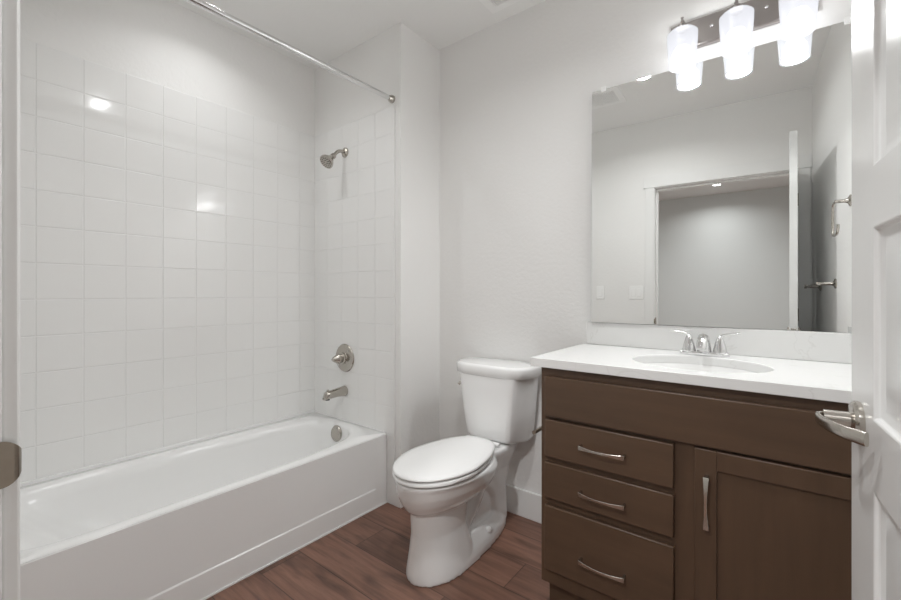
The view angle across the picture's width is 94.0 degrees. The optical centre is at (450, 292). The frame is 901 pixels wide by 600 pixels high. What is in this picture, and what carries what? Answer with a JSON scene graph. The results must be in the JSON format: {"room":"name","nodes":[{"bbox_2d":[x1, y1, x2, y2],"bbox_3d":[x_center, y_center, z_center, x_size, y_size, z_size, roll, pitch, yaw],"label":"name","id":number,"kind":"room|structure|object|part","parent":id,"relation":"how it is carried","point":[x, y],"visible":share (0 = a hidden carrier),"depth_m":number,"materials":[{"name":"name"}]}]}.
{"room":"bathroom","nodes":[
{"label":"bathroom","id":0,"kind":"room"},
{"bbox_2d":[20,0,314,135],"bbox_3d":[-1.462,-0.155,2.180,0.100,2.670,1.714,0,0,38],"label":"wall","id":1,"kind":"structure","parent":0,"point":[166,43],"depth_m":2.17,"materials":[{"name":"paint"}]},
{"bbox_2d":[20,38,314,482],"bbox_3d":[-1.373,-0.123,2.206,0.008,1.836,1.508,0,0,38],"label":"tiled wall","id":2,"kind":"structure","parent":1,"relation":"attached to","point":[167,235],"depth_m":2.07,"materials":[{"name":"white tile"}]},
{"bbox_2d":[170,0,545,69],"bbox_3d":[-0.677,-1.530,-0.177,4.246,0.080,5.285,0,0,38],"label":"ceiling","id":3,"kind":"structure","parent":0,"point":[325,30],"depth_m":2.28,"materials":[{"name":"paint"}]},
{"bbox_2d":[479,0,520,13],"bbox_3d":[0.250,-1.486,2.048,0.275,0.007,0.270,0,0,38],"label":"ceiling vent","id":4,"kind":"object","parent":3,"relation":"in","point":[493,6],"visible":1,"depth_m":2.16,"materials":[{"name":"white plastic"}]},
{"bbox_2d":[490,0,506,5],"bbox_3d":[0.250,-1.486,2.048,0.185,0.004,0.180,0,0,38],"label":"grille","id":5,"kind":"object","parent":4,"relation":"attached to","point":[492,2],"depth_m":2.15,"materials":[{"name":"white plastic"}]},
{"bbox_2d":[315,22,439,460],"bbox_3d":[-0.495,-0.155,2.762,0.903,2.670,0.435,0,0,38],"label":"wall","id":6,"kind":"structure","parent":0,"point":[398,62],"depth_m":2.44,"materials":[{"name":"paint"}]},
{"bbox_2d":[185,0,394,102],"bbox_3d":[-0.794,-1.082,1.752,0.044,0.044,1.524,0,0,38],"label":"shower curtain rod","id":7,"kind":"object","parent":6,"relation":"attached to","point":[202,4],"visible":1,"depth_m":1.83,"materials":[{"name":"silver metal"}]},
{"bbox_2d":[315,106,393,435],"bbox_3d":[-0.608,-0.123,2.569,0.748,1.836,0.008,0,0,38],"label":"tiled wall","id":8,"kind":"structure","parent":6,"relation":"attached to","point":[354,198],"depth_m":2.53,"materials":[{"name":"white tile"}]},
{"bbox_2d":[320,147,347,168],"bbox_3d":[-0.703,-0.820,2.530,0.086,0.156,0.172,0,0,38],"label":"shower","id":9,"kind":"object","parent":8,"relation":"attached to","point":[326,161],"visible":1,"depth_m":2.50,"materials":[{"name":"silver metal"}]},
{"bbox_3d":[-0.679,-0.850,2.561,0.021,0.059,0.094,0,0,38],"label":"arm","id":10,"kind":"part","parent":9,"relation":"part of","materials":[{"name":"silver metal"}]},
{"bbox_2d":[323,386,347,400],"bbox_3d":[-0.700,0.606,2.534,0.059,0.065,0.161,0,0,38],"label":"tub spout","id":11,"kind":"object","parent":8,"relation":"attached to","point":[343,390],"visible":1,"depth_m":2.52,"materials":[{"name":"silver metal"}]},
{"bbox_2d":[331,344,353,371],"bbox_3d":[-0.681,0.402,2.558,0.174,0.174,0.100,0,0,38],"label":"shower valve","id":12,"kind":"object","parent":8,"relation":"attached to","point":[344,357],"visible":1,"depth_m":2.56,"materials":[{"name":"silver metal"}]},
{"bbox_3d":[-0.686,0.402,2.552,0.066,0.066,0.084,0,0,38],"label":"knob","id":13,"kind":"part","parent":12,"relation":"part of","materials":[{"name":"silver metal"}]},
{"bbox_2d":[387,105,394,504],"bbox_3d":[-0.333,0.068,2.352,0.059,2.224,0.009,0,0,38],"label":"trim","id":14,"kind":"structure","parent":6,"relation":"attached to","point":[390,438],"depth_m":2.33,"materials":[{"name":"paint"}]},
{"bbox_2d":[394,481,398,507],"bbox_3d":[-0.294,1.109,2.320,0.040,0.142,0.013,0,0,38],"label":"baseboard","id":15,"kind":"structure","parent":6,"relation":"attached to","point":[396,498],"depth_m":2.32,"materials":[{"name":"paint"}]},
{"bbox_2d":[206,502,549,599],"bbox_3d":[-0.677,1.220,-0.177,4.246,0.080,5.285,0,0,38],"label":"floor","id":16,"kind":"structure","parent":0,"point":[365,558],"depth_m":1.78,"materials":[{"name":"brown wood"}]},
{"bbox_2d":[20,409,386,599],"bbox_3d":[-1.095,0.977,1.992,0.695,0.406,1.515,0,0,38],"label":"bathtub","id":17,"kind":"object","parent":16,"relation":"on","point":[187,520],"visible":0.97,"depth_m":1.80,"materials":[{"name":"ceramic"}]},
{"bbox_2d":[201,501,387,599],"bbox_3d":[-0.819,1.177,1.777,0.006,0.006,1.514,0,0,38],"label":"trim","id":18,"kind":"structure","parent":17,"relation":"attached to","point":[327,533],"depth_m":1.88,"materials":[{"name":"paint"}]},
{"bbox_3d":[-0.684,0.841,2.511,0.095,0.095,0.024,0,0,38],"label":"overflow plate","id":19,"kind":"part","parent":17,"relation":"part of","materials":[{"name":"silver metal"}]},
{"bbox_2d":[392,357,540,587],"bbox_3d":[0.055,0.771,1.962,0.450,0.817,0.794,0,0,38],"label":"toilet","id":20,"kind":"object","parent":16,"relation":"on","point":[453,489],"visible":1,"depth_m":1.88,"materials":[{"name":"ceramic"}]},
{"bbox_3d":[-0.018,0.748,1.869,0.358,0.015,0.557,0,0,38],"label":"seat","id":21,"kind":"part","parent":20,"relation":"part of","materials":[{"name":"plastic"}]},
{"bbox_3d":[-0.015,0.726,1.873,0.358,0.016,0.567,0,0,38],"label":"lid","id":22,"kind":"part","parent":20,"relation":"part of","materials":[{"name":"plastic"}]},
{"bbox_3d":[0.049,0.968,1.955,0.356,0.425,0.764,0,0,38],"label":"bowl","id":23,"kind":"part","parent":20,"relation":"part of","materials":[{"name":"ceramic"}]},
{"bbox_3d":[0.233,0.584,2.189,0.414,0.332,0.205,0,0,38],"label":"tank","id":24,"kind":"part","parent":20,"relation":"part of","materials":[{"name":"ceramic"}]},
{"bbox_3d":[0.232,0.392,2.188,0.450,0.057,0.221,0,0,38],"label":"tank lid","id":25,"kind":"part","parent":20,"relation":"part of","materials":[{"name":"ceramic"}]},
{"bbox_2d":[542,367,851,599],"bbox_3d":[0.877,0.728,1.458,0.986,0.905,0.590,0,0,38],"label":"vanity cabinet","id":26,"kind":"object","parent":16,"relation":"on","point":[652,490],"visible":0.86,"depth_m":1.28,"materials":[{"name":"brown wood"}]},
{"bbox_2d":[532,426,541,433],"bbox_3d":[0.430,0.575,1.768,0.104,0.036,0.173,0,0,38],"label":"toilet paper holder","id":27,"kind":"object","parent":26,"relation":"attached to","point":[539,429],"visible":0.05,"depth_m":1.74,"materials":[{"name":"silver metal"}]},
{"bbox_3d":[0.501,0.925,1.400,0.152,0.016,0.036,0,0,38],"label":"handle","id":28,"kind":"part","parent":26,"relation":"part of","materials":[{"name":"silver metal"}]},
{"bbox_3d":[0.501,0.692,1.400,0.152,0.016,0.036,0,0,38],"label":"handle","id":29,"kind":"part","parent":26,"relation":"part of","materials":[{"name":"silver metal"}]},
{"bbox_3d":[0.501,0.532,1.400,0.152,0.016,0.036,0,0,38],"label":"handle","id":30,"kind":"part","parent":26,"relation":"part of","materials":[{"name":"silver metal"}]},
{"bbox_3d":[0.519,0.896,1.421,0.426,0.236,0.018,0,0,38],"label":"drawer","id":31,"kind":"part","parent":26,"relation":"part of","materials":[{"name":"brown wood"}]},
{"bbox_3d":[0.519,0.685,1.421,0.426,0.131,0.018,0,0,38],"label":"drawer","id":32,"kind":"part","parent":26,"relation":"part of","materials":[{"name":"brown wood"}]},
{"bbox_3d":[0.519,0.532,1.421,0.426,0.136,0.018,0,0,38],"label":"drawer","id":33,"kind":"part","parent":26,"relation":"part of","materials":[{"name":"brown wood"}]},
{"bbox_2d":[530,343,851,403],"bbox_3d":[0.873,0.258,1.481,1.022,0.032,0.560,0,0,38],"label":"countertop","id":34,"kind":"structure","parent":26,"relation":"on","point":[816,380],"depth_m":1.36,"materials":[{"name":"white stone"}]},
{"bbox_2d":[644,363,756,372],"bbox_3d":[0.856,0.348,1.456,0.437,0.148,0.365,0,0,38],"label":"sink basin","id":35,"kind":"object","parent":34,"relation":"in","point":[696,367],"visible":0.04,"depth_m":1.60,"materials":[{"name":"ceramic"}]},
{"bbox_2d":[671,330,740,356],"bbox_3d":[0.968,0.195,1.609,0.233,0.093,0.123,0,0,38],"label":"sink faucet","id":36,"kind":"object","parent":34,"relation":"on","point":[703,346],"visible":1,"depth_m":1.60,"materials":[{"name":"silver metal"}]},
{"bbox_3d":[0.946,0.198,1.666,0.049,0.068,0.049,0,0,38],"label":"handle","id":37,"kind":"part","parent":36,"relation":"part of","materials":[{"name":"silver metal"}]},
{"bbox_3d":[0.968,0.198,1.609,0.052,0.083,0.123,0,0,38],"label":"spout","id":38,"kind":"part","parent":36,"relation":"part of","materials":[{"name":"silver metal"}]},
{"bbox_3d":[0.987,0.234,1.634,0.168,0.014,0.052,0,0,38],"label":"plate","id":39,"kind":"part","parent":36,"relation":"part of","materials":[{"name":"silver metal"}]},
{"bbox_3d":[1.028,0.198,1.602,0.049,0.068,0.049,0,0,38],"label":"handle","id":40,"kind":"part","parent":36,"relation":"part of","materials":[{"name":"silver metal"}]},
{"bbox_3d":[1.051,0.163,1.582,0.068,0.029,0.018,0,0,41],"label":"handle lever","id":41,"kind":"part","parent":36,"relation":"part of","materials":[{"name":"silver metal"}]},
{"bbox_3d":[0.739,0.608,1.214,0.016,0.152,0.036,0,0,38],"label":"handle","id":42,"kind":"part","parent":26,"relation":"part of","materials":[{"name":"silver metal"}]},
{"bbox_3d":[0.909,0.737,1.115,0.453,0.554,0.018,0,0,38],"label":"door","id":43,"kind":"part","parent":26,"relation":"part of","materials":[{"name":"brown wood"}]},
{"bbox_3d":[0.911,0.737,1.119,0.349,0.450,0.009,0,0,38],"label":"door panel","id":44,"kind":"part","parent":26,"relation":"part of","materials":[{"name":"brown wood"}]},
{"bbox_2d":[440,0,851,494],"bbox_3d":[0.753,-0.155,1.996,2.048,2.670,0.100,0,0,38],"label":"wall","id":45,"kind":"structure","parent":0,"point":[516,92],"depth_m":2.20,"materials":[{"name":"paint"}]},
{"bbox_2d":[506,484,541,523],"bbox_3d":[0.320,1.109,2.263,0.970,0.142,0.013,0,0,38],"label":"baseboard","id":46,"kind":"structure","parent":45,"relation":"attached to","point":[521,502],"depth_m":2.20,"materials":[{"name":"paint"}]},
{"bbox_2d":[587,322,851,363],"bbox_3d":[1.046,0.190,1.688,1.006,0.104,0.020,0,0,38],"label":"backsplash","id":47,"kind":"structure","parent":45,"relation":"attached to","point":[836,347],"depth_m":1.61,"materials":[{"name":"white stone"}]},
{"bbox_2d":[591,15,851,332],"bbox_3d":[1.026,-0.406,1.694,0.907,1.086,0.040,0,0,38],"label":"mirror","id":48,"kind":"object","parent":45,"relation":"attached to","point":[722,187],"visible":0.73,"depth_m":1.64,"materials":[{"name":"clear mirror glass"}]},
{"bbox_2d":[667,0,818,72],"bbox_3d":[1.074,-1.006,1.575,0.470,0.223,0.166,0,0,38],"label":"vanity light","id":49,"kind":"object","parent":45,"relation":"attached to","point":[734,26],"visible":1,"depth_m":1.56,"materials":[{"name":"white glass"}]},
{"bbox_3d":[0.917,-0.965,1.661,0.108,0.141,0.108,0,0,38],"label":"lamp shade","id":50,"kind":"part","parent":49,"relation":"part of","materials":[{"name":"white glass"}]},
{"bbox_3d":[0.917,-0.941,1.661,0.080,0.070,0.080,0,0,38],"label":"bulb","id":51,"kind":"part","parent":49,"relation":"part of","materials":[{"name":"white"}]},
{"bbox_3d":[0.939,-1.065,1.689,0.040,0.050,0.110,0,0,38],"label":"arm","id":52,"kind":"part","parent":49,"relation":"part of"},
{"bbox_3d":[1.056,-0.941,1.552,0.080,0.070,0.080,0,0,38],"label":"bulb","id":53,"kind":"part","parent":49,"relation":"part of","materials":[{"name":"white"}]},
{"bbox_3d":[1.056,-0.965,1.552,0.108,0.141,0.108,0,0,38],"label":"lamp shade","id":54,"kind":"part","parent":49,"relation":"part of","materials":[{"name":"white glass"}]},
{"bbox_3d":[1.078,-1.065,1.580,0.040,0.050,0.110,0,0,38],"label":"arm","id":55,"kind":"part","parent":49,"relation":"part of"},
{"bbox_3d":[1.195,-0.965,1.443,0.108,0.141,0.108,0,0,38],"label":"lamp shade","id":56,"kind":"part","parent":49,"relation":"part of","materials":[{"name":"white glass"}]},
{"bbox_3d":[1.195,-0.941,1.443,0.080,0.070,0.080,0,0,38],"label":"bulb","id":57,"kind":"part","parent":49,"relation":"part of","materials":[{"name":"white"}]},
{"bbox_3d":[-0.531,-0.155,0.425,2.129,2.670,0.113,0,0,38],"label":"wall","id":58,"kind":"structure","parent":0,"visible":0},
{"bbox_2d":[0,0,21,599],"bbox_3d":[-0.198,0.085,0.176,1.092,2.190,0.133,0,0,38],"label":"trim","id":59,"kind":"structure","parent":58,"relation":"attached to","point":[10,449],"depth_m":0.50,"materials":[{"name":"paint"}]},
{"bbox_3d":[-0.551,0.202,0.464,0.009,0.055,0.110,0,0,38],"label":"strike plate","id":60,"kind":"part","parent":59,"relation":"part of","materials":[{"name":"silver metal"}]},
{"bbox_2d":[815,0,900,599],"bbox_3d":[0.446,0.132,0.321,0.146,2.072,0.924,0,0,33],"label":"door","id":61,"kind":"structure","parent":58,"relation":"in","point":[871,422],"depth_m":0.60,"materials":[{"name":"paint"}]},
{"bbox_3d":[0.590,0.204,0.644,0.022,0.021,0.126,0,0,19],"label":"lever","id":62,"kind":"part","parent":61,"relation":"part of","materials":[{"name":"silver metal"}]}
]}

